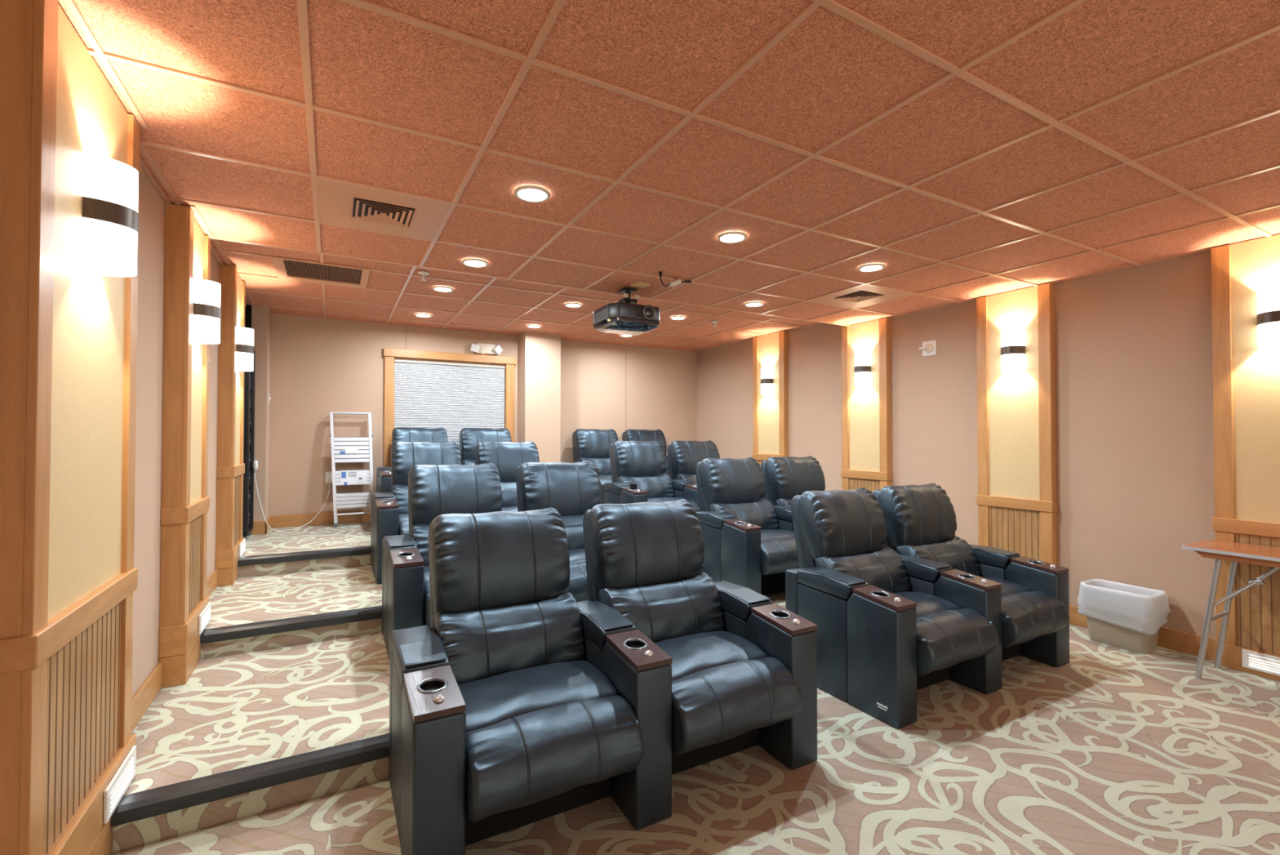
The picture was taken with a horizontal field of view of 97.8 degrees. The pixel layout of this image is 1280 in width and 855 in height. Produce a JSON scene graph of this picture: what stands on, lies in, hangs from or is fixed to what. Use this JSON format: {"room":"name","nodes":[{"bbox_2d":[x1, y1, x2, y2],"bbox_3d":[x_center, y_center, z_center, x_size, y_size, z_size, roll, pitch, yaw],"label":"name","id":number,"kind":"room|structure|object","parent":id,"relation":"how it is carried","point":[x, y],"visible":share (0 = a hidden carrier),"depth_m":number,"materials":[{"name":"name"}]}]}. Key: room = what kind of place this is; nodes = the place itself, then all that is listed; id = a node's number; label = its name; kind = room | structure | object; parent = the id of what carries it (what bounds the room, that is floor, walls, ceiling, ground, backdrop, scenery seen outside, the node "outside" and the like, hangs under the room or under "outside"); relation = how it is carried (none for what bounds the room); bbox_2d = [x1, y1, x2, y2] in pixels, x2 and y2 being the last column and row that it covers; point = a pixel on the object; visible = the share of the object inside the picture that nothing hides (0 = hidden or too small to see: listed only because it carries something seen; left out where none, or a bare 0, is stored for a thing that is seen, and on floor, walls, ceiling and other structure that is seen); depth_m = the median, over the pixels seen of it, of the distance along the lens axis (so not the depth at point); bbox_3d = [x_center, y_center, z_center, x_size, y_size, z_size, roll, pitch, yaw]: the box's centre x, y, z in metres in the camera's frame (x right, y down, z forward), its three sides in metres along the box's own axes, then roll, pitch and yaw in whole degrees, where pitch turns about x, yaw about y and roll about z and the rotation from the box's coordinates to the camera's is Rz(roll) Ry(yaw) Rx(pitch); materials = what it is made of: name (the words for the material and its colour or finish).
{"room":"auditorium","nodes":[
{"label":"auditorium","id":0,"kind":"room"},
{"bbox_2d":[131,167,245,697],"bbox_3d":[-1.666,0.069,1.381,0.100,2.890,10.030,1,-1,-29],"label":"wall","id":1,"kind":"structure","parent":0,"point":[151,257],"depth_m":2.61,"materials":[{"name":"paint"}]},
{"bbox_2d":[0,0,140,854],"bbox_3d":[-1.727,0.138,1.711,0.112,2.562,0.822,1,-1,-29],"label":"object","id":2,"kind":"structure","parent":1,"relation":"attached to","point":[68,576],"depth_m":1.53,"materials":[{"name":"beige paint"}]},
{"bbox_2d":[81,151,138,276],"bbox_3d":[-1.655,-0.657,1.762,0.108,0.330,0.166,1,-1,-29],"label":"wall sconce","id":3,"kind":"object","parent":1,"relation":"attached to","point":[110,215],"visible":1,"depth_m":1.71,"materials":[{"name":"white glass"}]},
{"bbox_2d":[103,745,136,823],"bbox_3d":[-1.778,1.215,1.914,0.012,0.105,0.300,1,-1,-29],"label":"step light","id":4,"kind":"object","parent":1,"relation":"attached to","point":[113,793],"visible":1,"depth_m":1.89,"materials":[{"name":"white plastic"}]},
{"bbox_2d":[131,662,162,732],"bbox_3d":[-2.169,1.220,2.394,0.016,0.130,0.849,1,-1,-29],"label":"baseboard","id":5,"kind":"structure","parent":1,"relation":"attached to","point":[147,692],"depth_m":2.53,"materials":[{"name":"brown wood"}]},
{"bbox_2d":[158,203,210,688],"bbox_3d":[-2.464,0.086,3.047,0.112,2.417,0.570,1,-1,-29],"label":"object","id":6,"kind":"structure","parent":1,"relation":"attached to","point":[184,500],"depth_m":2.82,"materials":[{"name":"brown wood"}]},
{"bbox_2d":[198,601,211,635],"bbox_3d":[-2.474,1.081,3.176,0.012,0.105,0.300,1,-1,-29],"label":"step light","id":7,"kind":"object","parent":1,"relation":"attached to","point":[204,617],"visible":1,"depth_m":3.14,"materials":[{"name":"white plastic"}]},
{"bbox_2d":[193,278,221,343],"bbox_3d":[-2.392,-0.637,3.098,0.108,0.330,0.166,1,-1,-29],"label":"wall sconce","id":8,"kind":"object","parent":1,"relation":"attached to","point":[206,293],"visible":1,"depth_m":3.04,"materials":[{"name":"white glass"}]},
{"bbox_2d":[206,568,217,596],"bbox_3d":[-2.876,1.098,3.676,0.016,0.130,0.977,1,-1,-29],"label":"baseboard","id":9,"kind":"structure","parent":1,"relation":"attached to","point":[212,580],"depth_m":3.92,"materials":[{"name":"brown wood"}]},
{"bbox_2d":[215,263,245,586],"bbox_3d":[-3.202,-0.019,4.385,0.112,2.385,0.569,1,-1,-29],"label":"trim","id":10,"kind":"structure","parent":1,"relation":"attached to","point":[230,466],"depth_m":4.16,"materials":[{"name":"brown wood"}]},
{"bbox_2d":[235,326,253,371],"bbox_3d":[-3.129,-0.618,4.433,0.108,0.330,0.166,1,-1,-29],"label":"wall sconce","id":11,"kind":"object","parent":1,"relation":"attached to","point":[245,335],"visible":0.98,"depth_m":4.38,"materials":[{"name":"white glass"}]},
{"bbox_2d":[244,304,251,328],"bbox_3d":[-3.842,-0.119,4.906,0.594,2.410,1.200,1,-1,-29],"label":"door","id":12,"kind":"structure","parent":1,"relation":"in","point":[248,307],"depth_m":5.43,"materials":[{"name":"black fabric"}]},
{"bbox_2d":[251,305,271,520],"bbox_3d":[-3.834,-0.077,5.641,0.130,2.248,0.380,1,-1,-29],"label":"wall","id":13,"kind":"structure","parent":0,"point":[260,315],"depth_m":5.49,"materials":[{"name":"paint"}]},
{"bbox_2d":[251,520,266,534],"bbox_3d":[-3.735,0.980,5.454,0.150,0.130,0.016,1,-1,-29],"label":"baseboard","id":14,"kind":"structure","parent":13,"relation":"attached to","point":[259,526],"depth_m":5.45,"materials":[{"name":"brown wood"}]},
{"bbox_2d":[269,313,697,515],"bbox_3d":[-1.608,0.158,7.152,5.780,2.890,0.121,1,-1,-29],"label":"wall","id":15,"kind":"structure","parent":0,"point":[320,366],"depth_m":6.30,"materials":[{"name":"paint"}]},
{"bbox_2d":[270,510,369,528],"bbox_3d":[-2.712,0.996,6.452,2.635,0.130,0.016,1,-1,-29],"label":"baseboard","id":16,"kind":"structure","parent":15,"relation":"attached to","point":[322,518],"depth_m":6.01,"materials":[{"name":"brown wood"}]},
{"bbox_2d":[383,347,516,466],"bbox_3d":[-2.272,-0.125,6.758,1.537,1.542,0.164,1,-1,-29],"label":"window","id":17,"kind":"structure","parent":15,"relation":"in","point":[389,354],"depth_m":6.58,"materials":[{"name":"brown wood"}]},
{"bbox_2d":[394,358,505,445],"bbox_3d":[-2.277,-0.123,6.753,1.280,1.334,0.040,1,-1,-29],"label":"window blind","id":18,"kind":"object","parent":17,"relation":"attached to","point":[455,397],"visible":0.64,"depth_m":6.73,"materials":[{"name":"white fabric"}]},
{"bbox_2d":[470,342,502,355],"bbox_3d":[-1.889,-0.968,6.880,0.396,0.131,0.113,1,-1,-29],"label":"emergency light","id":19,"kind":"object","parent":15,"relation":"attached to","point":[479,348],"visible":1,"depth_m":6.88,"materials":[{"name":"beige plastic"}]},
{"bbox_2d":[517,331,560,462],"bbox_3d":[-1.283,-0.052,7.084,0.460,2.248,0.320,1,-1,-29],"label":"wall column","id":20,"kind":"structure","parent":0,"point":[539,353],"depth_m":6.96,"materials":[{"name":"paint"}]},
{"bbox_2d":[57,0,1279,351],"bbox_3d":[0.880,-1.238,2.669,5.700,0.230,10.270,1,-1,-29],"label":"ceiling","id":21,"kind":"structure","parent":0,"point":[969,150],"depth_m":2.20,"materials":[{"name":"tile"}]},
{"bbox_2d":[271,255,370,288],"bbox_3d":[-2.493,-1.212,4.396,0.635,0.013,0.615,1,-1,-29],"label":"ceiling vent","id":22,"kind":"object","parent":21,"relation":"in","point":[297,269],"visible":1,"depth_m":4.37,"materials":[{"name":"metal"}]},
{"bbox_2d":[316,178,450,239],"bbox_3d":[-1.352,-1.125,2.933,0.586,0.013,0.586,1,-1,-29],"label":"ceiling vent","id":23,"kind":"object","parent":21,"relation":"in","point":[339,203],"visible":1,"depth_m":2.89,"materials":[{"name":"metal"}]},
{"bbox_2d":[432,285,453,292],"bbox_3d":[-1.711,-1.202,4.854,0.176,0.010,0.176,1,-1,-29],"label":"recessed light","id":24,"kind":"object","parent":21,"relation":"in","point":[438,288],"visible":1,"depth_m":4.84,"materials":[{"name":"white glass"}]},
{"bbox_2d":[461,257,488,267],"bbox_3d":[-1.113,-1.110,3.768,0.176,0.010,0.176,1,-1,-29],"label":"recessed light","id":25,"kind":"object","parent":21,"relation":"in","point":[472,262],"visible":1,"depth_m":3.75,"materials":[{"name":"white glass"}]},
{"bbox_2d":[513,185,551,202],"bbox_3d":[-0.520,-1.125,2.694,0.176,0.010,0.176,1,-1,-29],"label":"recessed light","id":26,"kind":"object","parent":21,"relation":"in","point":[531,193],"visible":1,"depth_m":2.69,"materials":[{"name":"white glass"}]},
{"bbox_2d":[592,286,659,335],"bbox_3d":[-0.091,-0.935,4.436,0.456,0.336,0.410,1,-1,-29],"label":"ceiling projector","id":27,"kind":"object","parent":21,"relation":"hanging from","point":[624,317],"visible":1,"depth_m":4.31,"materials":[{"name":"black plastic"}]},
{"bbox_2d":[658,271,691,286],"bbox_3d":[0.246,-1.065,4.103,0.313,0.093,0.071,1,-1,-39],"label":"adapter","id":28,"kind":"object","parent":21,"relation":"hanging from","point":[676,282],"visible":1,"depth_m":4.09,"materials":[{"name":"white plastic"}]},
{"bbox_2d":[716,231,746,243],"bbox_3d":[0.541,-1.115,3.280,0.176,0.010,0.176,1,-1,-29],"label":"recessed light","id":29,"kind":"object","parent":21,"relation":"in","point":[731,237],"visible":1,"depth_m":3.27,"materials":[{"name":"white glass"}]},
{"bbox_2d":[808,284,912,308],"bbox_3d":[1.850,-1.094,4.701,0.586,0.013,0.586,1,-1,-29],"label":"ceiling vent","id":30,"kind":"object","parent":21,"relation":"in","point":[864,295],"visible":1,"depth_m":4.68,"materials":[{"name":"metal"}]},
{"bbox_2d":[857,262,884,271],"bbox_3d":[1.602,-1.105,3.866,0.176,0.010,0.176,1,-1,-29],"label":"recessed light","id":31,"kind":"object","parent":21,"relation":"in","point":[873,267],"visible":1,"depth_m":3.85,"materials":[{"name":"white glass"}]},
{"bbox_2d":[111,521,1279,854],"bbox_3d":[0.600,1.281,2.615,6.180,0.550,10.030,1,-1,-29],"label":"floor","id":32,"kind":"structure","parent":0,"point":[1109,749],"depth_m":2.33,"materials":[{"name":"carpet"}]},
{"bbox_2d":[242,348,255,540],"bbox_3d":[-3.853,0.139,5.125,0.490,1.798,0.430,1,-1,-29],"label":"equipment rack","id":33,"kind":"object","parent":32,"relation":"on","point":[249,376],"visible":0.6,"depth_m":5.08,"materials":[{"name":"black metal"}]},
{"bbox_2d":[253,459,331,531],"bbox_3d":[-3.543,0.687,5.724,0.082,0.736,0.817,0,-1,24],"label":"power cord","id":34,"kind":"object","parent":33,"relation":"hanging from","point":[255,462],"visible":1,"depth_m":5.41,"materials":[{"name":"white plastic"}]},
{"bbox_2d":[110,733,389,826],"bbox_3d":[0.580,1.320,3.189,5.396,0.060,0.096,1,-1,-29],"label":"trim","id":35,"kind":"structure","parent":32,"relation":"attached to","point":[137,806],"depth_m":2.04,"materials":[{"name":"black rubber"}]},
{"bbox_2d":[200,605,382,644],"bbox_3d":[-0.111,1.198,4.443,5.396,0.060,0.096,1,-1,-29],"label":"trim","id":36,"kind":"structure","parent":32,"relation":"attached to","point":[286,624],"depth_m":3.31,"materials":[{"name":"black rubber"}]},
{"bbox_2d":[237,545,370,566],"bbox_3d":[-0.788,1.071,5.670,5.396,0.060,0.096,1,-1,-29],"label":"trim","id":37,"kind":"structure","parent":32,"relation":"attached to","point":[361,550],"depth_m":4.55,"materials":[{"name":"black rubber"}]},
{"bbox_2d":[329,411,373,527],"bbox_3d":[-3.123,0.442,6.060,0.439,1.222,0.215,1,-1,-29],"label":"stepladder","id":38,"kind":"object","parent":32,"relation":"on","point":[347,449],"visible":0.92,"depth_m":6.05,"materials":[{"name":"metal"}]},
{"bbox_2d":[376,426,448,492],"bbox_3d":[-2.333,0.525,6.030,0.890,1.059,0.956,1,-1,-29],"label":"recliner","id":39,"kind":"object","parent":32,"relation":"on","point":[400,433],"visible":0.2,"depth_m":6.20,"materials":[{"name":"black leather"}]},
{"bbox_2d":[370,440,461,584],"bbox_3d":[-1.765,0.651,4.731,0.890,1.059,0.956,1,-1,-29],"label":"recliner","id":40,"kind":"object","parent":32,"relation":"on","point":[389,510],"visible":0.36,"depth_m":4.73,"materials":[{"name":"black leather"}]},
{"bbox_2d":[391,484,408,514],"bbox_3d":[-1.842,0.626,4.871,0.582,0.288,0.239,1,-1,-29],"label":"lumbar cushion","id":41,"kind":"object","parent":40,"relation":"on","point":[400,491],"depth_m":4.70,"materials":[{"name":"black leather"}]},
{"bbox_2d":[399,520,408,534],"bbox_3d":[-1.590,0.837,4.411,0.580,0.239,0.232,1,-1,-29],"label":"cushion","id":42,"kind":"object","parent":40,"relation":"on","point":[403,524],"depth_m":4.25,"materials":[{"name":"black leather"}]},
{"bbox_2d":[381,462,502,660],"bbox_3d":[-1.087,0.772,3.470,0.890,1.059,0.956,1,-1,-29],"label":"recliner","id":43,"kind":"object","parent":32,"relation":"on","point":[434,491],"visible":0.35,"depth_m":3.52,"materials":[{"name":"black leather"}]},
{"bbox_2d":[410,523,429,566],"bbox_3d":[-1.164,0.748,3.610,0.582,0.288,0.239,1,-1,-29],"label":"lumbar cushion","id":44,"kind":"object","parent":43,"relation":"on","point":[419,531],"depth_m":3.44,"materials":[{"name":"black leather"}]},
{"bbox_2d":[423,565,429,583],"bbox_3d":[-1.055,0.890,3.409,0.586,0.141,0.439,1,-1,-29],"label":"seat cushion","id":45,"kind":"object","parent":43,"relation":"on","point":[426,567],"depth_m":3.17,"materials":[{"name":"black leather"}]},
{"bbox_2d":[423,581,430,626],"bbox_3d":[-0.912,0.958,3.150,0.580,0.239,0.232,1,-1,-29],"label":"cushion","id":46,"kind":"object","parent":43,"relation":"on","point":[426,584],"depth_m":2.96,"materials":[{"name":"black leather"}]},
{"bbox_2d":[459,427,511,465],"bbox_3d":[-1.620,0.532,6.424,0.738,1.059,0.956,1,-1,-29],"label":"recliner","id":47,"kind":"object","parent":32,"relation":"on","point":[469,437],"visible":0.27,"depth_m":6.55,"materials":[{"name":"black leather"}]},
{"bbox_2d":[474,440,539,511],"bbox_3d":[-1.052,0.658,5.125,0.738,1.059,0.956,1,-1,-29],"label":"recliner","id":48,"kind":"object","parent":32,"relation":"on","point":[507,456],"visible":0.23,"depth_m":5.25,"materials":[{"name":"black leather"}]},
{"bbox_2d":[500,481,517,506],"bbox_3d":[-1.196,0.632,5.228,0.582,0.288,0.239,1,-1,-29],"label":"lumbar cushion","id":49,"kind":"object","parent":48,"relation":"on","point":[508,489],"depth_m":5.13,"materials":[{"name":"black leather"}]},
{"bbox_2d":[388,507,671,854],"bbox_3d":[-0.463,0.898,2.185,0.890,1.059,0.956,1,-1,-29],"label":"recliner","id":50,"kind":"object","parent":32,"relation":"on","point":[521,702],"visible":1,"depth_m":2.01,"materials":[{"name":"black leather"}]},
{"bbox_2d":[433,591,584,684],"bbox_3d":[-0.540,0.874,2.325,0.582,0.288,0.239,1,-1,-29],"label":"lumbar cushion","id":51,"kind":"object","parent":50,"relation":"on","point":[482,639],"depth_m":2.26,"materials":[{"name":"black leather"}]},
{"bbox_2d":[457,659,617,733],"bbox_3d":[-0.431,1.016,2.124,0.586,0.141,0.439,1,-1,-29],"label":"seat cushion","id":52,"kind":"object","parent":50,"relation":"on","point":[495,695],"depth_m":2.06,"materials":[{"name":"black leather"}]},
{"bbox_2d":[465,694,643,821],"bbox_3d":[-0.288,1.084,1.865,0.580,0.239,0.232,1,-1,-29],"label":"cushion","id":53,"kind":"object","parent":50,"relation":"on","point":[519,753],"depth_m":1.80,"materials":[{"name":"black leather"}]},
{"bbox_2d":[515,461,600,601],"bbox_3d":[-0.374,0.779,3.864,0.738,1.059,0.956,1,-1,-29],"label":"recliner","id":54,"kind":"object","parent":32,"relation":"on","point":[572,489],"visible":0.34,"depth_m":3.98,"materials":[{"name":"black leather"}]},
{"bbox_2d":[560,514,584,549],"bbox_3d":[-0.518,0.754,3.966,0.582,0.288,0.239,1,-1,-29],"label":"lumbar cushion","id":55,"kind":"object","parent":54,"relation":"on","point":[573,523],"depth_m":3.91,"materials":[{"name":"black leather"}]},
{"bbox_2d":[568,548,585,564],"bbox_3d":[-0.409,0.896,3.766,0.586,0.141,0.439,1,-1,-29],"label":"seat cushion","id":56,"kind":"object","parent":54,"relation":"on","point":[576,555],"depth_m":3.61,"materials":[{"name":"black leather"}]},
{"bbox_2d":[568,561,588,601],"bbox_3d":[-0.266,0.965,3.507,0.580,0.239,0.232,1,-1,-29],"label":"cushion","id":57,"kind":"object","parent":54,"relation":"on","point":[578,585],"depth_m":3.35,"materials":[{"name":"black leather"}]},
{"bbox_2d":[569,428,618,484],"bbox_3d":[-0.422,0.544,7.085,0.890,1.059,0.956,1,-1,-29],"label":"recliner","id":58,"kind":"object","parent":32,"relation":"on","point":[593,446],"visible":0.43,"depth_m":7.22,"materials":[{"name":"black leather"}]},
{"bbox_2d":[577,457,611,475],"bbox_3d":[-0.499,0.519,7.225,0.582,0.288,0.239,1,-1,-29],"label":"lumbar cushion","id":59,"kind":"object","parent":58,"relation":"on","point":[603,464],"depth_m":7.14,"materials":[{"name":"black leather"}]},
{"bbox_2d":[599,477,612,484],"bbox_3d":[-0.247,0.729,6.766,0.580,0.239,0.232,1,-1,-29],"label":"cushion","id":60,"kind":"object","parent":58,"relation":"on","point":[602,480],"depth_m":6.64,"materials":[{"name":"black leather"}]},
{"bbox_2d":[622,429,670,476],"bbox_3d":[0.291,0.550,7.479,0.738,1.059,0.956,1,-1,-29],"label":"recliner","id":61,"kind":"object","parent":32,"relation":"on","point":[643,435],"visible":0.11,"depth_m":7.66,"materials":[{"name":"black leather"}]},
{"bbox_2d":[600,440,700,511],"bbox_3d":[0.137,0.669,5.781,0.890,1.059,0.956,1,-1,-29],"label":"recliner","id":62,"kind":"object","parent":32,"relation":"on","point":[642,464],"visible":0.6,"depth_m":5.89,"materials":[{"name":"black leather"}]},
{"bbox_2d":[617,473,674,497],"bbox_3d":[0.060,0.644,5.921,0.582,0.288,0.239,1,-1,-29],"label":"lumbar cushion","id":63,"kind":"object","parent":62,"relation":"on","point":[656,485],"depth_m":5.89,"materials":[{"name":"black leather"}]},
{"bbox_2d":[647,497,688,502],"bbox_3d":[0.170,0.787,5.721,0.586,0.141,0.439,1,-1,-29],"label":"seat cushion","id":64,"kind":"object","parent":62,"relation":"on","point":[649,499],"depth_m":5.63,"materials":[{"name":"black leather"}]},
{"bbox_2d":[687,501,700,511],"bbox_3d":[0.312,0.855,5.462,0.580,0.239,0.232,1,-1,-29],"label":"cushion","id":65,"kind":"object","parent":62,"relation":"on","point":[695,504],"depth_m":5.54,"materials":[{"name":"black leather"}]},
{"bbox_2d":[666,440,719,484],"bbox_3d":[0.850,0.676,6.175,0.738,1.059,0.956,1,-1,-29],"label":"recliner","id":66,"kind":"object","parent":32,"relation":"on","point":[683,456],"visible":0.26,"depth_m":6.29,"materials":[{"name":"black leather"}]},
{"bbox_2d":[675,473,697,484],"bbox_3d":[0.706,0.651,6.278,0.582,0.288,0.239,1,-1,-29],"label":"lumbar cushion","id":67,"kind":"object","parent":66,"relation":"on","point":[689,477],"depth_m":6.16,"materials":[{"name":"black leather"}]},
{"bbox_2d":[582,498,817,774],"bbox_3d":[0.249,0.905,2.578,0.738,1.059,0.956,1,-1,-29],"label":"recliner","id":68,"kind":"object","parent":32,"relation":"on","point":[744,664],"visible":0.89,"depth_m":2.49,"materials":[{"name":"black leather"}]},
{"bbox_2d":[598,572,724,642],"bbox_3d":[0.106,0.880,2.681,0.582,0.288,0.239,1,-1,-29],"label":"lumbar cushion","id":69,"kind":"object","parent":68,"relation":"on","point":[667,606],"depth_m":2.63,"materials":[{"name":"black leather"}]},
{"bbox_2d":[654,630,768,680],"bbox_3d":[0.215,1.022,2.481,0.586,0.141,0.439,1,-1,-29],"label":"seat cushion","id":70,"kind":"object","parent":68,"relation":"on","point":[691,652],"depth_m":2.43,"materials":[{"name":"black leather"}]},
{"bbox_2d":[671,657,802,754],"bbox_3d":[0.358,1.091,2.222,0.580,0.239,0.232,1,-1,-29],"label":"cushion","id":71,"kind":"object","parent":68,"relation":"on","point":[715,700],"depth_m":2.15,"materials":[{"name":"black leather"}]},
{"bbox_2d":[695,457,799,594],"bbox_3d":[0.957,0.792,4.599,0.890,1.059,0.956,1,-1,-29],"label":"recliner","id":72,"kind":"object","parent":32,"relation":"on","point":[749,541],"visible":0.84,"depth_m":4.44,"materials":[{"name":"black leather"}]},
{"bbox_2d":[708,498,777,529],"bbox_3d":[0.880,0.767,4.738,0.582,0.288,0.239,1,-1,-29],"label":"lumbar cushion","id":73,"kind":"object","parent":72,"relation":"on","point":[761,513],"depth_m":4.71,"materials":[{"name":"black leather"}]},
{"bbox_2d":[760,528,795,542],"bbox_3d":[0.989,0.910,4.538,0.586,0.141,0.439,1,-1,-29],"label":"seat cushion","id":74,"kind":"object","parent":72,"relation":"on","point":[766,535],"depth_m":4.43,"materials":[{"name":"black leather"}]},
{"bbox_2d":[760,537,799,575],"bbox_3d":[1.132,0.978,4.279,0.580,0.239,0.232,1,-1,-29],"label":"cushion","id":75,"kind":"object","parent":72,"relation":"on","point":[778,554],"depth_m":4.14,"materials":[{"name":"black leather"}]},
{"bbox_2d":[760,455,825,506],"bbox_3d":[1.669,0.799,4.992,0.738,1.059,0.956,1,-1,-29],"label":"recliner","id":76,"kind":"object","parent":32,"relation":"on","point":[785,478],"visible":0.29,"depth_m":5.12,"materials":[{"name":"black leather"}]},
{"bbox_2d":[775,497,791,506],"bbox_3d":[1.526,0.773,5.095,0.582,0.288,0.239,1,-1,-29],"label":"lumbar cushion","id":77,"kind":"object","parent":76,"relation":"on","point":[779,501],"depth_m":4.98,"materials":[{"name":"black leather"}]},
{"bbox_2d":[785,487,1002,728],"bbox_3d":[1.417,0.916,3.223,0.891,1.059,0.956,1,-1,-29],"label":"recliner","id":78,"kind":"object","parent":32,"relation":"on","point":[891,625],"visible":1,"depth_m":3.04,"materials":[{"name":"black leather"}]},
{"bbox_2d":[814,546,909,592],"bbox_3d":[1.341,0.892,3.363,0.582,0.288,0.239,1,-1,-29],"label":"lumbar cushion","id":79,"kind":"object","parent":78,"relation":"on","point":[882,567],"depth_m":3.33,"materials":[{"name":"black leather"}]},
{"bbox_2d":[892,591,960,617],"bbox_3d":[1.450,1.034,3.163,0.586,0.141,0.439,1,-1,-29],"label":"seat cushion","id":80,"kind":"object","parent":78,"relation":"on","point":[928,602],"depth_m":3.14,"materials":[{"name":"black leather"}]},
{"bbox_2d":[916,608,999,675],"bbox_3d":[1.593,1.102,2.904,0.580,0.239,0.232,1,-1,-29],"label":"cushion","id":81,"kind":"object","parent":78,"relation":"on","point":[946,637],"depth_m":2.83,"materials":[{"name":"black leather"}]},
{"bbox_2d":[871,483,1069,666],"bbox_3d":[2.131,0.923,3.617,0.738,1.059,0.956,1,-1,-29],"label":"recliner","id":82,"kind":"object","parent":32,"relation":"on","point":[921,522],"visible":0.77,"depth_m":3.59,"materials":[{"name":"black leather"}]},
{"bbox_2d":[896,536,979,576],"bbox_3d":[1.987,0.898,3.720,0.582,0.288,0.239,1,-1,-29],"label":"lumbar cushion","id":83,"kind":"object","parent":82,"relation":"on","point":[955,552],"depth_m":3.70,"materials":[{"name":"black leather"}]},
{"bbox_2d":[980,576,1031,595],"bbox_3d":[2.097,1.040,3.519,0.586,0.141,0.439,1,-1,-29],"label":"seat cushion","id":84,"kind":"object","parent":82,"relation":"on","point":[1011,585],"depth_m":3.50,"materials":[{"name":"black leather"}]},
{"bbox_2d":[1001,590,1069,647],"bbox_3d":[2.239,1.108,3.260,0.580,0.239,0.232,1,-1,-29],"label":"cushion","id":85,"kind":"object","parent":82,"relation":"on","point":[1027,615],"depth_m":3.18,"materials":[{"name":"black leather"}]},
{"bbox_2d":[1086,616,1159,653],"bbox_3d":[3.235,1.274,3.750,0.250,0.365,0.390,1,-1,-29],"label":"wastebasket","id":86,"kind":"object","parent":32,"relation":"on","point":[1100,631],"visible":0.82,"depth_m":3.67,"materials":[{"name":"beige plastic"}]},
{"bbox_2d":[1077,578,1170,635],"bbox_3d":[3.236,1.231,3.745,0.282,0.331,0.441,1,-1,-29],"label":"liner","id":87,"kind":"object","parent":86,"relation":"in","point":[1143,610],"visible":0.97,"depth_m":3.66,"materials":[{"name":"white plastic"}]},
{"bbox_2d":[1182,539,1279,679],"bbox_3d":[3.755,1.059,2.584,0.416,0.763,1.756,1,-1,-29],"label":"folding table","id":88,"kind":"object","parent":32,"relation":"on","point":[1220,550],"visible":1,"depth_m":3.18,"materials":[{"name":"metal"}]},
{"bbox_2d":[697,251,1216,638],"bbox_3d":[3.307,0.117,4.127,0.100,2.890,10.030,1,-1,-29],"label":"wall","id":89,"kind":"structure","parent":0,"point":[1134,378],"depth_m":4.07,"materials":[{"name":"paint"}]},
{"bbox_2d":[760,367,773,395],"bbox_3d":[1.562,-0.574,6.951,0.108,0.330,0.166,1,-1,-29],"label":"wall sconce","id":90,"kind":"object","parent":89,"relation":"attached to","point":[766,373],"visible":1,"depth_m":6.90,"materials":[{"name":"white glass"}]},
{"bbox_2d":[751,330,789,467],"bbox_3d":[1.624,0.026,6.977,0.092,2.385,0.584,1,-1,-29],"label":"trim","id":91,"kind":"structure","parent":89,"relation":"attached to","point":[770,411],"depth_m":6.92,"materials":[{"name":"beige paint"}]},
{"bbox_2d":[854,352,871,386],"bbox_3d":[2.252,-0.592,5.701,0.108,0.330,0.166,1,-1,-29],"label":"wall sconce","id":92,"kind":"object","parent":89,"relation":"attached to","point":[862,360],"visible":1,"depth_m":5.65,"materials":[{"name":"white glass"}]},
{"bbox_2d":[840,317,893,492],"bbox_3d":[2.313,0.132,5.727,0.092,2.417,0.570,1,-1,-29],"label":"trim","id":93,"kind":"structure","parent":89,"relation":"attached to","point":[866,410],"depth_m":5.68,"materials":[{"name":"beige paint"}]},
{"bbox_2d":[918,339,936,356],"bbox_3d":[2.652,-0.733,5.154,0.067,0.136,0.136,1,-1,-29],"label":"wall fixture","id":94,"kind":"object","parent":89,"relation":"attached to","point":[929,348],"visible":1,"depth_m":5.15,"materials":[{"name":"white plastic"}]},
{"bbox_2d":[1000,328,1025,372],"bbox_3d":[2.946,-0.611,4.444,0.108,0.330,0.166,1,-1,-29],"label":"wall sconce","id":95,"kind":"object","parent":89,"relation":"attached to","point":[1012,340],"visible":1,"depth_m":4.39,"materials":[{"name":"white glass"}]},
{"bbox_2d":[976,282,1057,564],"bbox_3d":[3.003,0.186,4.476,0.092,2.562,0.570,1,-1,-29],"label":"trim","id":96,"kind":"structure","parent":89,"relation":"attached to","point":[1016,501],"depth_m":4.43,"materials":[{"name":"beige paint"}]},
{"bbox_2d":[1069,604,1216,660],"bbox_3d":[3.383,1.390,3.846,0.016,0.135,0.888,1,-1,-29],"label":"baseboard","id":97,"kind":"structure","parent":89,"relation":"attached to","point":[1184,642],"depth_m":3.63,"materials":[{"name":"brown wood"}]},
{"bbox_2d":[1210,234,1279,680],"bbox_3d":[3.698,0.167,3.218,0.092,2.562,0.568,1,-1,-29],"label":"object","id":98,"kind":"structure","parent":89,"relation":"attached to","point":[1246,376],"depth_m":3.33,"materials":[{"name":"brown wood"}]},
{"bbox_2d":[1241,648,1279,675],"bbox_3d":[3.646,1.365,3.182,0.012,0.105,0.300,1,-1,-29],"label":"step light","id":99,"kind":"object","parent":89,"relation":"attached to","point":[1268,664],"visible":1,"depth_m":3.24,"materials":[{"name":"white plastic"}]},
{"bbox_2d":[1256,286,1279,348],"bbox_3d":[3.636,-0.629,3.194,0.108,0.330,0.166,1,-1,-29],"label":"wall sconce","id":100,"kind":"object","parent":89,"relation":"attached to","point":[1268,315],"visible":1,"depth_m":3.18,"materials":[{"name":"white glass"}]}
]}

